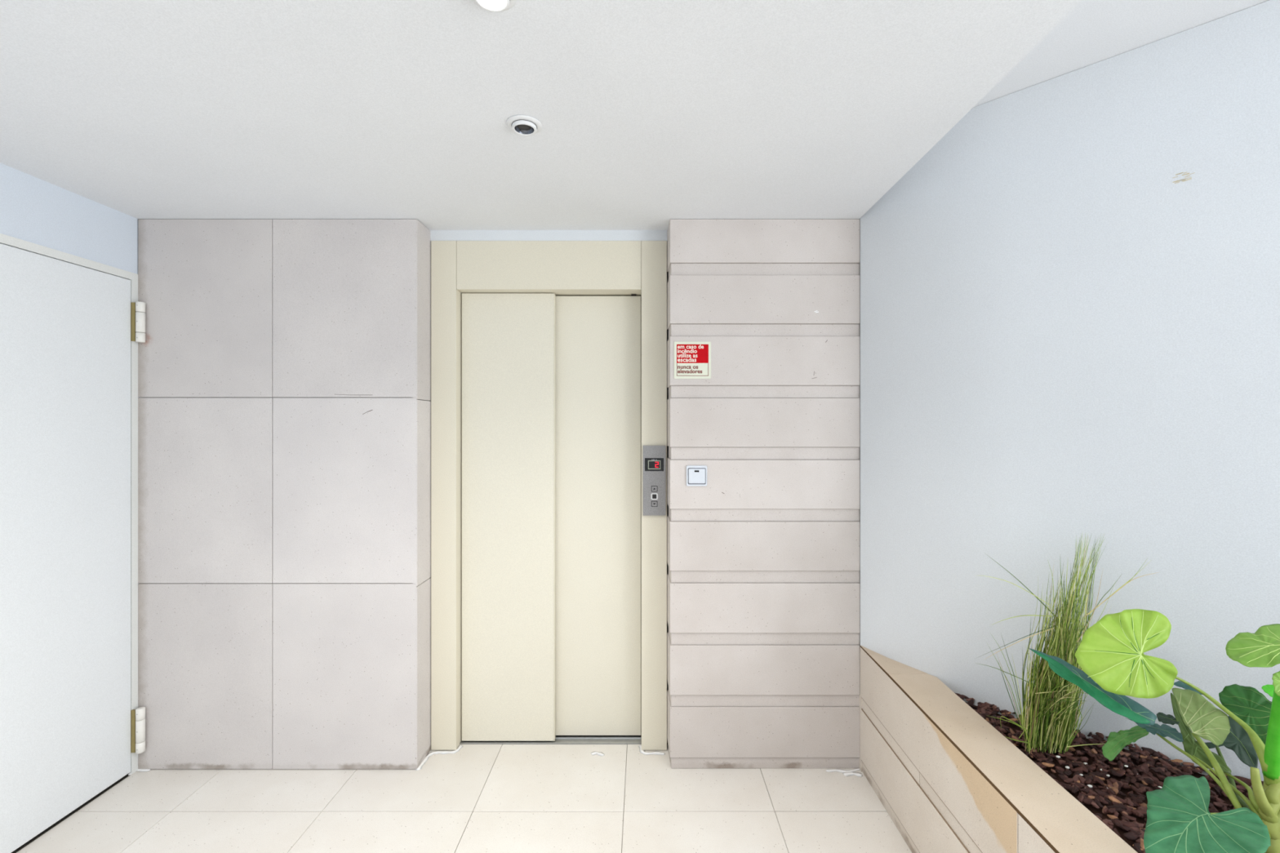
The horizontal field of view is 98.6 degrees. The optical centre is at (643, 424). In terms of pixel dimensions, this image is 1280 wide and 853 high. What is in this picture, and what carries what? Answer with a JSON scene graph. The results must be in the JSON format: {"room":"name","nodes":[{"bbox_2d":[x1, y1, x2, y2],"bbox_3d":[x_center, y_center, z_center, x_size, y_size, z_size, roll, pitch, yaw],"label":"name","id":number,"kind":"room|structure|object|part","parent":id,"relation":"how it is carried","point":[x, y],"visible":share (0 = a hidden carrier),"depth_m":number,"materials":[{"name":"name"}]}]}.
{"room":"elevator lobby","nodes":[
{"label":"elevator lobby","id":0,"kind":"room"},
{"bbox_2d":[0,163,137,274],"bbox_3d":[-2.188,0.295,-0.094,0.120,2.323,4.812,0,0,0],"label":"wall","id":1,"kind":"structure","parent":0,"point":[34,210],"depth_m":2.02,"materials":[{"name":"paint"}]},
{"bbox_2d":[0,233,145,852],"bbox_3d":[-2.150,0.408,1.811,0.136,2.083,1.000,0,0,0],"label":"door","id":2,"kind":"structure","parent":1,"relation":"in","point":[73,724],"depth_m":2.02,"materials":[{"name":"paint"}]},
{"bbox_2d":[14,733,911,852],"bbox_3d":[0.426,1.478,0.060,5.348,0.064,5.120,0,0,0],"label":"floor","id":3,"kind":"structure","parent":0,"point":[469,798],"depth_m":2.07,"materials":[{"name":"tile"}]},
{"bbox_2d":[858,645,1137,852],"bbox_3d":[0.976,1.187,0.862,0.200,0.525,2.924,0,0,0],"label":"planter","id":4,"kind":"object","parent":3,"relation":"on","point":[948,780],"visible":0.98,"depth_m":1.65,"materials":[{"name":"stone"}]},
{"bbox_2d":[955,693,1263,852],"bbox_3d":[1.805,0.925,1.100,1.491,0.109,1.800,0,0,0],"label":"mulch","id":5,"kind":"object","parent":4,"relation":"in","point":[1114,791],"visible":0.41,"depth_m":1.48,"materials":[{"name":"soil"}]},
{"bbox_2d":[974,532,1158,753],"bbox_3d":[1.197,0.650,1.610,0.525,0.692,0.154,0,0,-6],"label":"grass plant","id":6,"kind":"object","parent":5,"relation":"on","point":[1051,703],"visible":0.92,"depth_m":1.58,"materials":[{"name":"green plant"}]},
{"bbox_3d":[1.024,0.739,1.560,0.108,0.252,0.001,0,0,0],"label":"grass blade","id":7,"kind":"part","parent":6,"relation":"part of","materials":[{"name":"green plant"}]},
{"bbox_3d":[1.032,0.711,1.566,0.178,0.066,0.001,0,0,0],"label":"grass blade","id":8,"kind":"part","parent":6,"relation":"part of","materials":[{"name":"green plant"}]},
{"bbox_3d":[1.028,0.844,1.556,0.120,0.045,0.001,0,0,0],"label":"grass blade","id":9,"kind":"part","parent":6,"relation":"part of","materials":[{"name":"green plant"}]},
{"bbox_3d":[1.038,0.733,1.573,0.098,0.280,0.001,0,0,0],"label":"grass blade","id":10,"kind":"part","parent":6,"relation":"part of","materials":[{"name":"green plant"}]},
{"bbox_3d":[1.038,0.752,1.563,0.079,0.229,0.001,0,0,0],"label":"grass blade","id":11,"kind":"part","parent":6,"relation":"part of","materials":[{"name":"green plant"}]},
{"bbox_3d":[1.045,0.772,1.570,0.069,0.199,0.001,0,0,0],"label":"grass blade","id":12,"kind":"part","parent":6,"relation":"part of","materials":[{"name":"green plant"}]},
{"bbox_3d":[1.054,0.850,1.567,0.078,0.041,0.001,0,0,0],"label":"grass blade","id":13,"kind":"part","parent":6,"relation":"part of","materials":[{"name":"green plant"}]},
{"bbox_3d":[1.054,0.732,1.572,0.069,0.280,0.001,0,0,0],"label":"grass blade","id":14,"kind":"part","parent":6,"relation":"part of","materials":[{"name":"green plant"}]},
{"bbox_3d":[1.045,0.470,1.559,0.213,0.086,0.001,0,0,0],"label":"grass blade","id":15,"kind":"part","parent":6,"relation":"part of","materials":[{"name":"green plant"}]},
{"bbox_3d":[1.063,0.898,1.569,0.068,0.020,0.001,0,0,0],"label":"grass blade","id":16,"kind":"part","parent":6,"relation":"part of","materials":[{"name":"green plant"}]},
{"bbox_3d":[1.060,0.619,1.569,0.230,0.095,0.001,0,0,0],"label":"grass blade","id":17,"kind":"part","parent":6,"relation":"part of","materials":[{"name":"green plant"}]},
{"bbox_3d":[1.064,0.759,1.565,0.035,0.219,0.001,0,0,0],"label":"grass blade","id":18,"kind":"part","parent":6,"relation":"part of","materials":[{"name":"green plant"}]},
{"bbox_3d":[1.067,0.624,1.566,0.201,0.091,0.001,0,0,0],"label":"grass blade","id":19,"kind":"part","parent":6,"relation":"part of","materials":[{"name":"green plant"}]},
{"bbox_3d":[1.074,0.456,1.569,0.205,0.183,0.001,0,0,0],"label":"grass blade","id":20,"kind":"part","parent":6,"relation":"part of","materials":[{"name":"green plant"}]},
{"bbox_3d":[1.070,0.555,1.561,0.177,0.030,0.001,0,0,0],"label":"grass blade","id":21,"kind":"part","parent":6,"relation":"part of","materials":[{"name":"green plant"}]},
{"bbox_3d":[1.086,0.752,1.572,0.008,0.241,0.001,0,0,0],"label":"grass blade","id":22,"kind":"part","parent":6,"relation":"part of","materials":[{"name":"green plant"}]},
{"bbox_3d":[1.093,0.748,1.569,0.017,0.246,0.001,0,0,0],"label":"grass blade","id":23,"kind":"part","parent":6,"relation":"part of","materials":[{"name":"green plant"}]},
{"bbox_3d":[1.095,0.737,1.561,0.022,0.257,0.001,0,0,0],"label":"grass blade","id":24,"kind":"part","parent":6,"relation":"part of","materials":[{"name":"green plant"}]},
{"bbox_3d":[1.104,0.791,1.557,0.025,0.208,0.001,0,0,0],"label":"grass blade","id":25,"kind":"part","parent":6,"relation":"part of","materials":[{"name":"green plant"}]},
{"bbox_3d":[1.120,0.836,1.566,0.105,0.113,0.001,0,0,0],"label":"grass blade","id":26,"kind":"part","parent":6,"relation":"part of","materials":[{"name":"green plant"}]},
{"bbox_3d":[1.161,0.464,1.569,0.019,0.164,0.001,0,0,0],"label":"grass blade","id":27,"kind":"part","parent":6,"relation":"part of","materials":[{"name":"green plant"}]},
{"bbox_3d":[1.176,0.757,1.564,0.125,0.014,0.001,0,0,0],"label":"grass blade","id":28,"kind":"part","parent":6,"relation":"part of","materials":[{"name":"green plant"}]},
{"bbox_3d":[1.187,0.435,1.562,0.009,0.135,0.001,0,0,0],"label":"grass blade","id":29,"kind":"part","parent":6,"relation":"part of","materials":[{"name":"green plant"}]},
{"bbox_3d":[1.209,0.441,1.571,0.006,0.128,0.001,0,0,0],"label":"grass blade","id":30,"kind":"part","parent":6,"relation":"part of","materials":[{"name":"green plant"}]},
{"bbox_3d":[1.246,0.849,1.567,0.084,0.126,0.001,0,0,0],"label":"grass blade","id":31,"kind":"part","parent":6,"relation":"part of","materials":[{"name":"green plant"}]},
{"bbox_3d":[1.245,0.851,1.567,0.076,0.110,0.001,0,0,0],"label":"grass blade","id":32,"kind":"part","parent":6,"relation":"part of","materials":[{"name":"green plant"}]},
{"bbox_3d":[1.245,0.399,1.565,0.025,0.188,0.001,0,0,0],"label":"grass blade","id":33,"kind":"part","parent":6,"relation":"part of","materials":[{"name":"green plant"}]},
{"bbox_3d":[1.256,0.909,1.560,0.114,0.010,0.001,0,0,0],"label":"grass blade","id":34,"kind":"part","parent":6,"relation":"part of","materials":[{"name":"green plant"}]},
{"bbox_3d":[1.275,0.406,1.571,0.033,0.178,0.001,0,0,0],"label":"grass blade","id":35,"kind":"part","parent":6,"relation":"part of","materials":[{"name":"green plant"}]},
{"bbox_3d":[1.268,0.512,1.563,0.074,0.212,0.001,0,0,0],"label":"grass blade","id":36,"kind":"part","parent":6,"relation":"part of","materials":[{"name":"green plant"}]},
{"bbox_3d":[1.282,0.413,1.572,0.077,0.186,0.001,0,0,0],"label":"grass blade","id":37,"kind":"part","parent":6,"relation":"part of","materials":[{"name":"green plant"}]},
{"bbox_3d":[1.302,0.517,1.571,0.129,0.186,0.001,0,0,0],"label":"grass blade","id":38,"kind":"part","parent":6,"relation":"part of","materials":[{"name":"green plant"}]},
{"bbox_3d":[1.362,0.463,1.571,0.184,0.160,0.001,0,0,0],"label":"grass blade","id":39,"kind":"part","parent":6,"relation":"part of","materials":[{"name":"yellow plant"}]},
{"bbox_3d":[1.360,0.482,1.563,0.214,0.127,0.001,0,0,0],"label":"grass blade","id":40,"kind":"part","parent":6,"relation":"part of","materials":[{"name":"plant"}]},
{"bbox_2d":[1029,608,1279,852],"bbox_3d":[1.252,0.729,1.228,0.639,0.578,0.547,0,0,0],"label":"plant","id":41,"kind":"object","parent":5,"relation":"on","point":[1109,654],"visible":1,"depth_m":1.29,"materials":[{"name":"green plant"}]},
{"bbox_2d":[137,218,860,768],"bbox_3d":[-0.574,0.173,2.561,3.348,2.566,0.501,0,0,0],"label":"wall","id":42,"kind":"structure","parent":0,"point":[284,365],"depth_m":2.31,"materials":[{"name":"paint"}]},
{"bbox_3d":[-1.845,1.058,2.323,0.564,0.779,0.022,0,0,0],"label":"stone panel","id":43,"kind":"part","parent":42,"relation":"part of","materials":[{"name":"stone"}]},
{"bbox_3d":[-1.845,0.276,2.322,0.564,0.780,0.022,0,0,0],"label":"stone panel","id":44,"kind":"part","parent":42,"relation":"part of","materials":[{"name":"stone"}]},
{"bbox_3d":[-1.845,-0.491,2.323,0.564,0.749,0.022,0,0,0],"label":"stone panel","id":45,"kind":"part","parent":42,"relation":"part of","materials":[{"name":"stone"}]},
{"bbox_3d":[-1.258,-0.491,2.322,0.604,0.749,0.022,0,0,0],"label":"stone panel","id":46,"kind":"part","parent":42,"relation":"part of","materials":[{"name":"stone"}]},
{"bbox_3d":[-1.258,1.058,2.323,0.604,0.779,0.022,0,0,0],"label":"stone panel","id":47,"kind":"part","parent":42,"relation":"part of","materials":[{"name":"stone"}]},
{"bbox_3d":[-1.258,0.276,2.323,0.604,0.780,0.022,0,0,0],"label":"stone panel","id":48,"kind":"part","parent":42,"relation":"part of","materials":[{"name":"stone"}]},
{"bbox_2d":[431,240,666,750],"bbox_3d":[-0.422,0.317,2.521,1.049,2.274,0.150,0,0,0],"label":"elevator","id":49,"kind":"object","parent":42,"relation":"attached to","point":[548,358],"visible":1,"depth_m":2.50,"materials":[{"name":"beige paint"}]},
{"bbox_3d":[-0.620,0.420,2.520,0.420,2.040,0.030,0,0,0],"label":"door panel","id":50,"kind":"part","parent":49,"relation":"part of","materials":[{"name":"beige paint"}]},
{"bbox_3d":[-0.428,1.449,2.545,0.832,0.010,0.091,0,0,0],"label":"sill","id":51,"kind":"part","parent":49,"relation":"part of","materials":[{"name":"metal"}]},
{"bbox_3d":[-0.408,0.420,2.520,0.004,2.040,0.029,0,0,0],"label":"edge trim","id":52,"kind":"part","parent":49,"relation":"part of","materials":[{"name":"beige paint"}]},
{"bbox_3d":[-0.238,0.420,2.560,0.450,2.035,0.030,0,0,0],"label":"door panel","id":53,"kind":"part","parent":49,"relation":"part of","materials":[{"name":"beige paint"}]},
{"bbox_3d":[-0.422,0.399,2.591,0.834,2.103,0.006,0,0,0],"label":"plate","id":54,"kind":"part","parent":49,"relation":"part of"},
{"bbox_2d":[643,445,666,515],"bbox_3d":[0.047,0.246,2.438,0.102,0.310,0.015,0,0,0],"label":"panel","id":55,"kind":"object","parent":49,"relation":"attached to","point":[654,456],"visible":1,"depth_m":2.43,"materials":[{"name":"metal"}]},
{"bbox_2d":[674,341,711,378],"bbox_3d":[0.205,-0.272,2.309,0.155,0.155,0.005,0,0,0],"label":"fire sign","id":56,"kind":"object","parent":42,"relation":"attached to","point":[692,359],"visible":1,"depth_m":2.31,"materials":[{"name":"red plastic"}]},
{"bbox_2d":[686,465,706,486],"bbox_3d":[0.222,0.213,2.305,0.087,0.086,0.013,0,0,0],"label":"light switch","id":57,"kind":"object","parent":42,"relation":"attached to","point":[696,475],"visible":1,"depth_m":2.30,"materials":[{"name":"white plastic"}]},
{"bbox_2d":[0,0,1082,230],"bbox_3d":[-0.670,-0.989,-0.022,3.156,0.244,4.956,0,0,0],"label":"ceiling","id":58,"kind":"structure","parent":0,"point":[651,113],"depth_m":1.48,"materials":[{"name":"paint"}]},
{"bbox_2d":[471,0,516,12],"bbox_3d":[-0.304,-0.857,1.099,0.101,0.019,0.101,0,0,0],"label":"recessed light","id":59,"kind":"object","parent":58,"relation":"in","point":[495,6],"visible":1,"depth_m":1.11,"materials":[{"name":"white plastic"}]},
{"bbox_2d":[506,115,542,136],"bbox_3d":[-0.344,-0.859,1.586,0.101,0.016,0.101,0,0,0],"label":"recessed light","id":60,"kind":"object","parent":58,"relation":"in","point":[522,125],"visible":1,"depth_m":1.57,"materials":[{"name":"white plastic"}]},
{"bbox_3d":[-0.344,-0.860,1.586,0.040,0.007,0.040,0,0,0],"label":"bulb","id":61,"kind":"part","parent":60,"relation":"part of","materials":[{"name":"grey glass"}]},
{"bbox_2d":[860,0,1279,786],"bbox_3d":[1.829,0.173,1.423,0.405,2.566,2.877,0,0,-40],"label":"wall","id":62,"kind":"structure","parent":0,"point":[1070,300],"depth_m":1.70,"materials":[{"name":"paint"}]},
{"bbox_2d":[973,0,1268,107],"bbox_3d":[1.950,-1.151,0.000,2.300,0.079,5.000,0,0,0],"label":"ceiling","id":63,"kind":"structure","parent":62,"relation":"attached to","point":[1094,31],"depth_m":1.55,"materials":[{"name":"paint"}]}
]}

